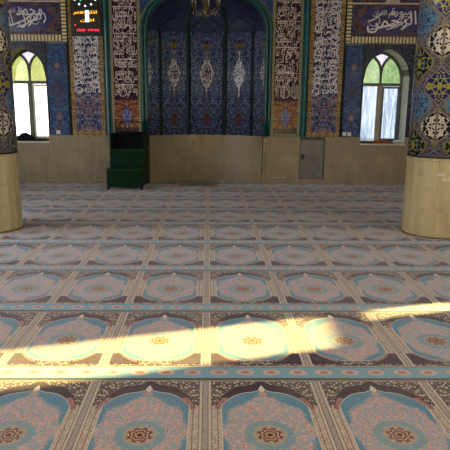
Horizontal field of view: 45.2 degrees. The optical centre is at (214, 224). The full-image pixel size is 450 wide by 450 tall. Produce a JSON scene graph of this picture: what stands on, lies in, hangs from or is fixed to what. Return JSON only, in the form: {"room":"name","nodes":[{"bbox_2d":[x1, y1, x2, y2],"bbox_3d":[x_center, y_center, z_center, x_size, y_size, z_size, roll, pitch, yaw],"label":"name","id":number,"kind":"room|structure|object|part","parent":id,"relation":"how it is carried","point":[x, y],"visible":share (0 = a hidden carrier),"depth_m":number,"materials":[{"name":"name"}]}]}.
{"room":"mosque","nodes":[
{"label":"mosque","id":0,"kind":"room"},
{"bbox_2d":[10,0,408,183],"bbox_3d":[0.027,-3.897,12.538,13.600,5.600,2.250,0,12,0],"label":"wall","id":1,"kind":"structure","parent":0,"point":[404,72],"depth_m":11.53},
{"bbox_2d":[11,42,45,76],"bbox_3d":[-4.335,-2.921,11.591,1.430,1.935,0.018,0,12,0],"label":"tile surround","id":2,"kind":"object","parent":1,"relation":"attached to","point":[37,48],"visible":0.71,"depth_m":11.40,"materials":[{"name":"blue tile"}]},
{"bbox_2d":[11,47,48,125],"bbox_3d":[-4.105,-2.857,11.869,0.976,1.978,0.504,0,12,0],"label":"trim","id":3,"kind":"structure","parent":1,"relation":"attached to","point":[16,51],"depth_m":11.65,"materials":[{"name":"paint"}]},
{"bbox_2d":[12,49,48,142],"bbox_3d":[-4.105,-2.840,11.844,1.002,2.026,0.560,0,12,0],"label":"window","id":4,"kind":"structure","parent":1,"relation":"in","point":[27,68],"depth_m":11.96,"materials":[{"name":"yellow glass"}]},
{"bbox_2d":[17,132,34,140],"bbox_3d":[-4.219,-1.963,11.961,0.453,0.185,0.259,0,12,0],"label":"cloth bag","id":5,"kind":"object","parent":4,"relation":"on","point":[25,136],"visible":0.95,"depth_m":11.91,"materials":[{"name":"black fabric"}]},
{"bbox_3d":[-4.100,-3.626,11.897,0.400,0.480,0.006,0,12,0],"label":"diamond pane","id":6,"kind":"part","parent":4,"relation":"part of","materials":[{"name":"white glass"}]},
{"bbox_3d":[-4.101,-3.466,11.931,0.970,0.613,0.006,0,12,0],"label":"tinted pane","id":7,"kind":"part","parent":4,"relation":"part of","materials":[{"name":"yellow glass"}]},
{"bbox_3d":[-4.112,-1.867,12.052,0.980,0.035,0.560,0,12,0],"label":"sill","id":8,"kind":"part","parent":4,"relation":"part of","materials":[{"name":"white stone"}]},
{"bbox_3d":[-3.855,-2.540,12.102,0.405,1.185,0.040,0,12,0],"label":"sash","id":9,"kind":"part","parent":4,"relation":"part of","materials":[{"name":"white glass"}]},
{"bbox_2d":[17,143,50,181],"bbox_3d":[-4.115,-1.375,11.913,0.970,0.870,0.034,0,12,0],"label":"dado","id":10,"kind":"object","parent":1,"relation":"attached to","point":[34,158],"visible":0.57,"depth_m":11.89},
{"bbox_2d":[8,0,66,40],"bbox_3d":[-4.075,-4.715,11.204,1.925,1.700,0.028,0,12,0],"label":"panel","id":11,"kind":"object","parent":1,"relation":"attached to","point":[29,20],"visible":0.85,"depth_m":11.29,"materials":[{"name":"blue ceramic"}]},
{"bbox_2d":[45,42,70,134],"bbox_3d":[-3.365,-2.908,11.590,0.460,1.925,0.024,0,12,0],"label":"floral panel","id":12,"kind":"object","parent":1,"relation":"attached to","point":[56,56],"visible":1,"depth_m":11.58,"materials":[{"name":"blue tile"}]},
{"bbox_2d":[65,0,72,134],"bbox_3d":[-3.101,-3.752,11.405,0.025,3.655,0.034,0,12,0],"label":"rib","id":13,"kind":"object","parent":1,"relation":"attached to","point":[65,0],"visible":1,"depth_m":11.47,"materials":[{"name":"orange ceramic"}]},
{"bbox_2d":[70,0,101,35],"bbox_3d":[-2.683,-4.522,11.186,0.630,1.150,0.073,0,12,0],"label":"digital clock","id":14,"kind":"object","parent":1,"relation":"attached to","point":[85,14],"visible":1,"depth_m":11.21,"materials":[{"name":"black plastic"}]},
{"bbox_2d":[67,0,105,134],"bbox_3d":[-2.726,-3.760,11.410,0.715,3.675,0.018,0,12,0],"label":"inscription panel","id":15,"kind":"object","parent":1,"relation":"attached to","point":[85,52],"visible":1,"depth_m":11.56,"materials":[{"name":"tile"}]},
{"bbox_2d":[49,135,142,181],"bbox_3d":[-2.565,-1.447,11.887,2.130,1.043,0.048,0,12,0],"label":"dado","id":16,"kind":"object","parent":1,"relation":"attached to","point":[73,158],"visible":0.56,"depth_m":11.87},
{"bbox_2d":[101,0,112,134],"bbox_3d":[-2.291,-3.740,11.377,0.145,3.655,0.092,0,12,0],"label":"rib","id":17,"kind":"object","parent":1,"relation":"attached to","point":[104,3],"visible":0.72,"depth_m":11.44,"materials":[{"name":"teal ceramic"}]},
{"bbox_2d":[109,0,141,132],"bbox_3d":[-1.899,-3.808,11.399,0.630,3.785,0.019,0,12,0],"label":"inscription panel","id":18,"kind":"object","parent":1,"relation":"attached to","point":[124,21],"visible":0.99,"depth_m":11.48,"materials":[{"name":"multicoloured tile"}]},
{"bbox_2d":[140,0,272,183],"bbox_3d":[-0.189,-3.076,11.834,2.786,4.284,0.658,0,12,0],"label":"niche","id":19,"kind":"object","parent":1,"relation":"attached to","point":[206,82],"visible":0.98,"depth_m":11.92,"materials":[{"name":"blue tile"}]},
{"bbox_3d":[-1.319,-3.191,11.664,0.327,2.475,0.038,-10,16,-41],"label":"tile panel","id":20,"kind":"part","parent":19,"relation":"part of","materials":[{"name":"blue tile"}]},
{"bbox_3d":[-0.903,-3.243,11.920,0.667,2.475,0.062,-5,13,-25],"label":"tile panel","id":21,"kind":"part","parent":19,"relation":"part of","materials":[{"name":"blue tile"}]},
{"bbox_3d":[-0.186,-3.484,11.466,2.538,3.146,0.027,0,12,0],"label":"arch moulding","id":22,"kind":"part","parent":19,"relation":"part of","materials":[{"name":"teal tile"}]},
{"bbox_3d":[-0.186,-3.497,11.438,2.630,3.183,0.057,0,12,0],"label":"arch moulding","id":23,"kind":"part","parent":19,"relation":"part of","materials":[{"name":"teal tile"}]},
{"bbox_3d":[-0.187,-3.269,12.068,0.827,2.475,0.080,0,12,0],"label":"tile panel","id":24,"kind":"part","parent":19,"relation":"part of","materials":[{"name":"blue tile"}]},
{"bbox_3d":[0.529,-3.233,11.920,0.667,2.475,0.062,6,13,25],"label":"tile panel","id":25,"kind":"part","parent":19,"relation":"part of","materials":[{"name":"blue tile"}]},
{"bbox_3d":[0.943,-3.175,11.664,0.327,2.475,0.038,11,16,41],"label":"tile panel","id":26,"kind":"part","parent":19,"relation":"part of","materials":[{"name":"blue tile"}]},
{"bbox_2d":[140,0,272,15],"bbox_3d":[-0.175,-4.940,11.157,2.770,1.188,0.014,0,12,0],"label":"tile surround","id":27,"kind":"object","parent":1,"relation":"attached to","point":[269,3],"visible":1,"depth_m":11.22,"materials":[{"name":"tile"}]},
{"bbox_2d":[264,136,299,183],"bbox_3d":[1.476,-1.419,11.887,0.752,1.043,0.048,0,12,0],"label":"dado","id":28,"kind":"object","parent":1,"relation":"attached to","point":[281,153],"visible":0.97,"depth_m":11.88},
{"bbox_2d":[270,0,303,136],"bbox_3d":[1.532,-3.784,11.399,0.630,3.785,0.019,0,12,0],"label":"inscription panel","id":29,"kind":"object","parent":1,"relation":"attached to","point":[288,15],"visible":1,"depth_m":11.48,"materials":[{"name":"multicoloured tile"}]},
{"bbox_2d":[299,0,311,136],"bbox_3d":[1.923,-3.711,11.377,0.145,3.655,0.092,0,12,0],"label":"rib","id":30,"kind":"object","parent":1,"relation":"attached to","point":[307,3],"visible":1,"depth_m":11.44,"materials":[{"name":"teal ceramic"}]},
{"bbox_2d":[298,179,323,183],"bbox_3d":[2.128,-0.962,11.991,0.558,0.115,0.034,0,12,0],"label":"plinth","id":31,"kind":"object","parent":1,"relation":"attached to","point":[300,181],"visible":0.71,"depth_m":11.97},
{"bbox_2d":[298,137,325,178],"bbox_3d":[2.131,-1.466,11.863,0.558,0.925,0.076,0,12,0],"label":"service door","id":32,"kind":"structure","parent":1,"relation":"in","point":[312,149],"depth_m":11.87,"materials":[{"name":"grey metal"}]},
{"bbox_2d":[306,0,345,136],"bbox_3d":[2.359,-3.725,11.410,0.715,3.675,0.018,0,12,0],"label":"inscription panel","id":33,"kind":"object","parent":1,"relation":"attached to","point":[327,30],"visible":1,"depth_m":11.49,"materials":[{"name":"tile"}]},
{"bbox_2d":[323,137,360,183],"bbox_3d":[2.790,-1.409,11.887,0.760,1.043,0.048,0,12,0],"label":"dado","id":34,"kind":"object","parent":1,"relation":"attached to","point":[341,164],"visible":0.99,"depth_m":11.88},
{"bbox_2d":[339,0,347,136],"bbox_3d":[2.733,-3.711,11.405,0.025,3.655,0.034,0,12,0],"label":"rib","id":35,"kind":"object","parent":1,"relation":"attached to","point":[346,0],"visible":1,"depth_m":11.47,"materials":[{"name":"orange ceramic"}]},
{"bbox_2d":[341,44,364,136],"bbox_3d":[2.955,-2.864,11.590,0.400,1.925,0.024,0,12,0],"label":"floral panel","id":36,"kind":"object","parent":1,"relation":"attached to","point":[354,55],"visible":1,"depth_m":11.58,"materials":[{"name":"blue tile"}]},
{"bbox_2d":[358,145,403,183],"bbox_3d":[3.654,-1.320,11.913,0.970,0.870,0.034,0,12,0],"label":"dado","id":37,"kind":"object","parent":1,"relation":"attached to","point":[378,164],"visible":1,"depth_m":11.89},
{"bbox_2d":[360,52,404,145],"bbox_3d":[3.664,-2.786,11.844,1.002,2.026,0.560,0,12,0],"label":"window","id":38,"kind":"structure","parent":1,"relation":"in","point":[383,80],"depth_m":12.04,"materials":[{"name":"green glass"}]},
{"bbox_3d":[3.663,-2.493,12.126,0.970,1.265,0.006,0,12,0],"label":"clear pane","id":39,"kind":"part","parent":38,"relation":"part of","materials":[{"name":"clear glass"}]},
{"bbox_2d":[368,140,392,142],"bbox_3d":[3.666,-1.847,11.963,0.572,0.066,0.197,0,12,0],"label":"folded cloth","id":40,"kind":"object","parent":38,"relation":"on","point":[377,141],"visible":0.94,"depth_m":11.91,"materials":[{"name":"red fabric"}]},
{"bbox_3d":[3.669,-3.411,11.931,0.970,0.613,0.006,0,12,0],"label":"tinted pane","id":41,"kind":"part","parent":38,"relation":"part of","materials":[{"name":"green glass"}]},
{"bbox_3d":[3.670,-3.571,11.897,0.400,0.480,0.006,0,12,0],"label":"diamond pane","id":42,"kind":"part","parent":38,"relation":"part of","materials":[{"name":"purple glass"}]},
{"bbox_3d":[3.658,-1.813,12.052,0.980,0.035,0.560,0,12,0],"label":"sill","id":43,"kind":"part","parent":38,"relation":"part of","materials":[{"name":"white stone"}]},
{"bbox_3d":[3.915,-2.486,12.102,0.405,1.185,0.040,0,12,0],"label":"sash","id":44,"kind":"part","parent":38,"relation":"part of","materials":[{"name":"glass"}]},
{"bbox_2d":[393,140,402,143],"bbox_3d":[4.018,-1.834,11.883,0.200,0.080,0.080,-3,13,-17],"label":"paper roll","id":45,"kind":"object","parent":38,"relation":"on","point":[394,141],"visible":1,"depth_m":11.85,"materials":[{"name":"white paper"}]},
{"bbox_2d":[346,0,419,43],"bbox_3d":[3.720,-4.661,11.204,1.925,1.700,0.028,0,12,0],"label":"panel","id":46,"kind":"object","parent":1,"relation":"attached to","point":[368,21],"visible":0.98,"depth_m":11.28,"materials":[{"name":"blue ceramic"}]},
{"bbox_2d":[360,49,408,143],"bbox_3d":[3.665,-2.803,11.869,0.976,1.978,0.504,0,12,0],"label":"trim","id":47,"kind":"structure","parent":1,"relation":"attached to","point":[405,86],"depth_m":11.81,"materials":[{"name":"paint"}]},
{"bbox_2d":[364,44,415,136],"bbox_3d":[3.925,-2.863,11.591,1.490,1.935,0.018,0,12,0],"label":"tile surround","id":48,"kind":"object","parent":1,"relation":"attached to","point":[406,51],"visible":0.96,"depth_m":11.43,"materials":[{"name":"blue tile"}]},
{"bbox_2d":[401,137,408,184],"bbox_3d":[5.315,-1.392,11.887,2.350,1.043,0.048,0,12,0],"label":"dado","id":49,"kind":"object","parent":1,"relation":"attached to","point":[406,139],"visible":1,"depth_m":11.87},
{"bbox_3d":[-0.005,0.732,4.603,14.000,0.150,19.700,0,12,0],"label":"floor","id":50,"kind":"structure","parent":0,"visible":0},
{"bbox_2d":[153,180,253,182],"bbox_3d":[-0.219,-0.990,12.293,2.324,0.012,0.491,0,12,0],"label":"carpet","id":51,"kind":"object","parent":50,"relation":"on","point":[177,181],"visible":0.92,"depth_m":12.21,"materials":[{"name":"carpet"}]},
{"bbox_2d":[22,209,402,224],"bbox_3d":[-0.001,-0.119,8.212,12.972,0.012,1.126,0,12,-1],"label":"carpet","id":52,"kind":"object","parent":50,"relation":"on","point":[30,216],"visible":0.86,"depth_m":8.18,"materials":[{"name":"carpet"}]},
{"bbox_2d":[21,198,403,210],"bbox_3d":[-0.007,-0.354,9.314,12.957,0.012,1.126,0,12,-1],"label":"carpet","id":53,"kind":"object","parent":50,"relation":"on","point":[27,203],"visible":0.84,"depth_m":9.29,"materials":[{"name":"carpet"}]},
{"bbox_2d":[21,189,403,199],"bbox_3d":[-0.013,-0.589,10.417,12.942,0.012,1.126,0,12,-1],"label":"carpet","id":54,"kind":"object","parent":50,"relation":"on","point":[25,193],"visible":0.81,"depth_m":10.38,"materials":[{"name":"carpet"}]},
{"bbox_2d":[20,182,404,190],"bbox_3d":[-0.011,-0.805,11.433,12.926,0.012,1.120,0,12,0],"label":"carpet","id":55,"kind":"object","parent":50,"relation":"on","point":[24,185],"visible":0.8,"depth_m":11.41,"materials":[{"name":"carpet"}]},
{"bbox_2d":[106,119,149,189],"bbox_3d":[-1.800,-1.490,11.231,0.744,1.388,1.135,0,12,0],"label":"pulpit","id":56,"kind":"object","parent":55,"relation":"on","point":[129,163],"visible":1,"depth_m":11.10,"materials":[{"name":"green paint"}]},
{"bbox_3d":[-2.143,-1.777,11.383,0.038,0.315,0.720,0,12,0],"label":"armrest","id":57,"kind":"part","parent":56,"relation":"part of","materials":[{"name":"green paint"}]},
{"bbox_3d":[-1.796,-2.001,11.687,0.660,0.040,0.030,0,12,0],"label":"backrest","id":58,"kind":"part","parent":56,"relation":"part of","materials":[{"name":"black fabric"}]},
{"bbox_3d":[-1.795,-2.139,11.642,0.738,0.290,0.048,0,12,0],"label":"rail","id":59,"kind":"part","parent":56,"relation":"part of","materials":[{"name":"green paint"}]},
{"bbox_3d":[-1.453,-1.772,11.383,0.038,0.315,0.720,0,12,0],"label":"armrest","id":60,"kind":"part","parent":56,"relation":"part of","materials":[{"name":"green paint"}]},
{"bbox_3d":[-1.454,-1.215,11.312,0.025,0.695,1.090,0,12,0],"label":"panel","id":61,"kind":"part","parent":56,"relation":"part of","materials":[{"name":"green paint"}]},
{"bbox_2d":[179,180,216,186],"bbox_3d":[-0.373,-0.914,11.884,0.820,0.007,0.950,0,12,-1],"label":"floor mat","id":62,"kind":"object","parent":55,"relation":"on","point":[183,183],"visible":1,"depth_m":11.83,"materials":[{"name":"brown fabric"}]},
{"bbox_2d":[0,380,449,449],"bbox_3d":[-0.007,1.054,2.700,12.976,0.012,1.126,0,12,-1],"label":"carpet","id":63,"kind":"object","parent":50,"relation":"on","point":[34,414],"visible":1,"depth_m":2.88,"materials":[{"name":"multicoloured carpet"}]},
{"bbox_2d":[0,311,449,379],"bbox_3d":[-0.006,0.820,3.803,12.976,0.012,1.126,0,12,-1],"label":"carpet","id":64,"kind":"object","parent":50,"relation":"on","point":[34,345],"visible":1,"depth_m":3.73,"materials":[{"name":"carpet"}]},
{"bbox_2d":[0,270,449,311],"bbox_3d":[-0.004,0.585,4.905,12.976,0.012,1.126,0,12,-1],"label":"carpet","id":65,"kind":"object","parent":50,"relation":"on","point":[20,290],"visible":1,"depth_m":4.84,"materials":[{"name":"carpet"}]},
{"bbox_2d":[0,243,449,270],"bbox_3d":[-0.002,0.350,6.007,12.976,0.012,1.126,0,12,-1],"label":"carpet","id":66,"kind":"object","parent":50,"relation":"on","point":[13,256],"visible":1,"depth_m":5.97,"materials":[{"name":"carpet"}]},
{"bbox_2d":[0,224,449,244],"bbox_3d":[-0.001,0.115,7.110,12.976,0.012,1.126,0,12,-1],"label":"carpet","id":67,"kind":"object","parent":50,"relation":"on","point":[30,233],"visible":0.88,"depth_m":7.03,"materials":[{"name":"carpet"}]},
{"bbox_2d":[0,0,23,233],"bbox_3d":[-3.021,-2.692,6.752,0.848,5.585,0.848,8,14,31],"label":"tiled pillar","id":68,"kind":"structure","parent":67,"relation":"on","point":[11,218],"depth_m":6.95,"materials":[{"name":"stone"}]},
{"bbox_2d":[400,0,449,239],"bbox_3d":[2.954,-2.633,6.674,0.848,5.585,0.848,8,14,33],"label":"tiled pillar","id":69,"kind":"structure","parent":67,"relation":"on","point":[426,203],"depth_m":6.72,"materials":[{"name":"stone"}]},
{"bbox_3d":[0.034,-4.916,3.401,14.000,0.200,19.700,0,12,0],"label":"ceiling","id":70,"kind":"structure","parent":0,"visible":0},
{"bbox_2d":[190,0,221,17],"bbox_3d":[-0.138,-4.638,8.623,0.514,2.519,0.535,0,12,0],"label":"chandelier","id":71,"kind":"object","parent":70,"relation":"hanging from","point":[206,7],"visible":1,"depth_m":8.83,"materials":[{"name":"gold metal"}]},
{"bbox_3d":[-0.144,-3.671,8.829,0.090,0.540,0.090,0,12,0],"label":"stem","id":72,"kind":"part","parent":71,"relation":"part of","materials":[{"name":"gold metal"}]}
]}

